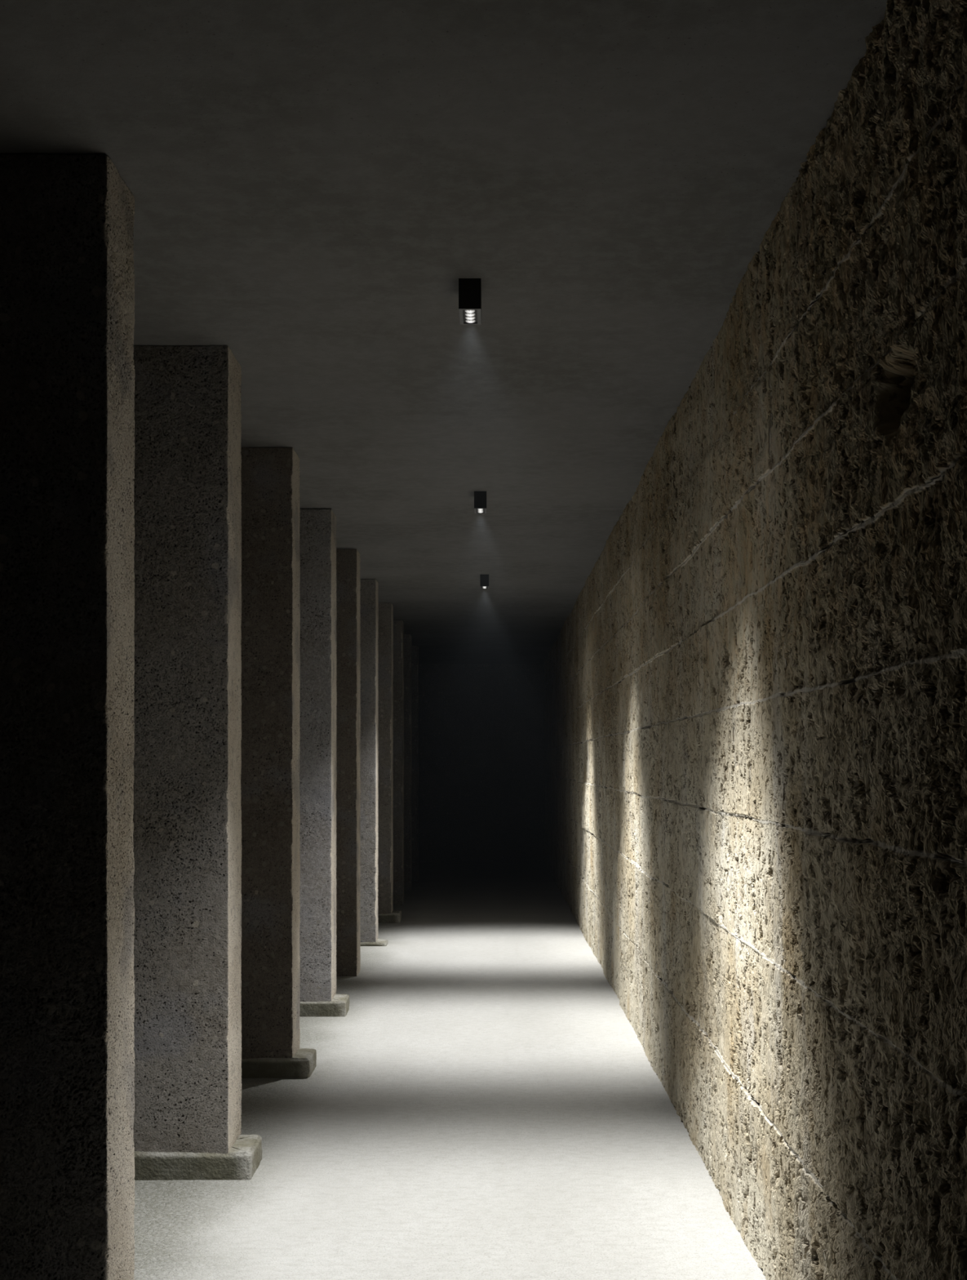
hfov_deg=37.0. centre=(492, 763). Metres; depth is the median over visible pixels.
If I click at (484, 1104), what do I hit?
floor
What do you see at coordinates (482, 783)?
wall
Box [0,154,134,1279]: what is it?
stone pillar
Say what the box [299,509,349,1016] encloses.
stone pillar
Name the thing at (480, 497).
ceiling spotlight
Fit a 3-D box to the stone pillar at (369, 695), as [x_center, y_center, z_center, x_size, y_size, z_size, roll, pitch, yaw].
[-1.310,0.000,12.561,0.800,3.160,0.275,0,0,0]
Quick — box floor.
[133,862,766,1279]
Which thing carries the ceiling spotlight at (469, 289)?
in the ceiling
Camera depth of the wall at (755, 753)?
3.69 m
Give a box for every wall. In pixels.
[418,663,545,862]
[543,0,966,1279]
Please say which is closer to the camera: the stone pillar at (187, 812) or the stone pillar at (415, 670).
the stone pillar at (187, 812)
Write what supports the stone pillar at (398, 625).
on the floor
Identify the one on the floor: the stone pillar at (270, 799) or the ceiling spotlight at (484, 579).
the stone pillar at (270, 799)
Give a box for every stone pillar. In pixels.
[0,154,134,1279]
[133,346,262,1180]
[240,447,316,1078]
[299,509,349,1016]
[336,549,360,976]
[360,579,388,946]
[377,602,401,923]
[392,620,404,905]
[404,634,412,891]
[411,645,418,879]
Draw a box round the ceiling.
[0,0,887,663]
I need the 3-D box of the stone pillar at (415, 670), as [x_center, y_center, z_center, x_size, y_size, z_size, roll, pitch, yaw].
[-1.310,-0.002,19.570,0.621,3.156,0.292,0,0,0]
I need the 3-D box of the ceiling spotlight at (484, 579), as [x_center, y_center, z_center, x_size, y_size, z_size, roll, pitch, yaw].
[-0.064,-1.535,12.225,0.073,0.103,0.170,0,0,0]
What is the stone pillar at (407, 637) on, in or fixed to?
on the floor
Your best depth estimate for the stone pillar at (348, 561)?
10.68 m
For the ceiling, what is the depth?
4.18 m
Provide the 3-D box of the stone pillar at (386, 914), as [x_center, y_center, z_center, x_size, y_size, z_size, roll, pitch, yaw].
[-1.305,0.000,14.387,0.799,3.160,0.307,0,0,0]

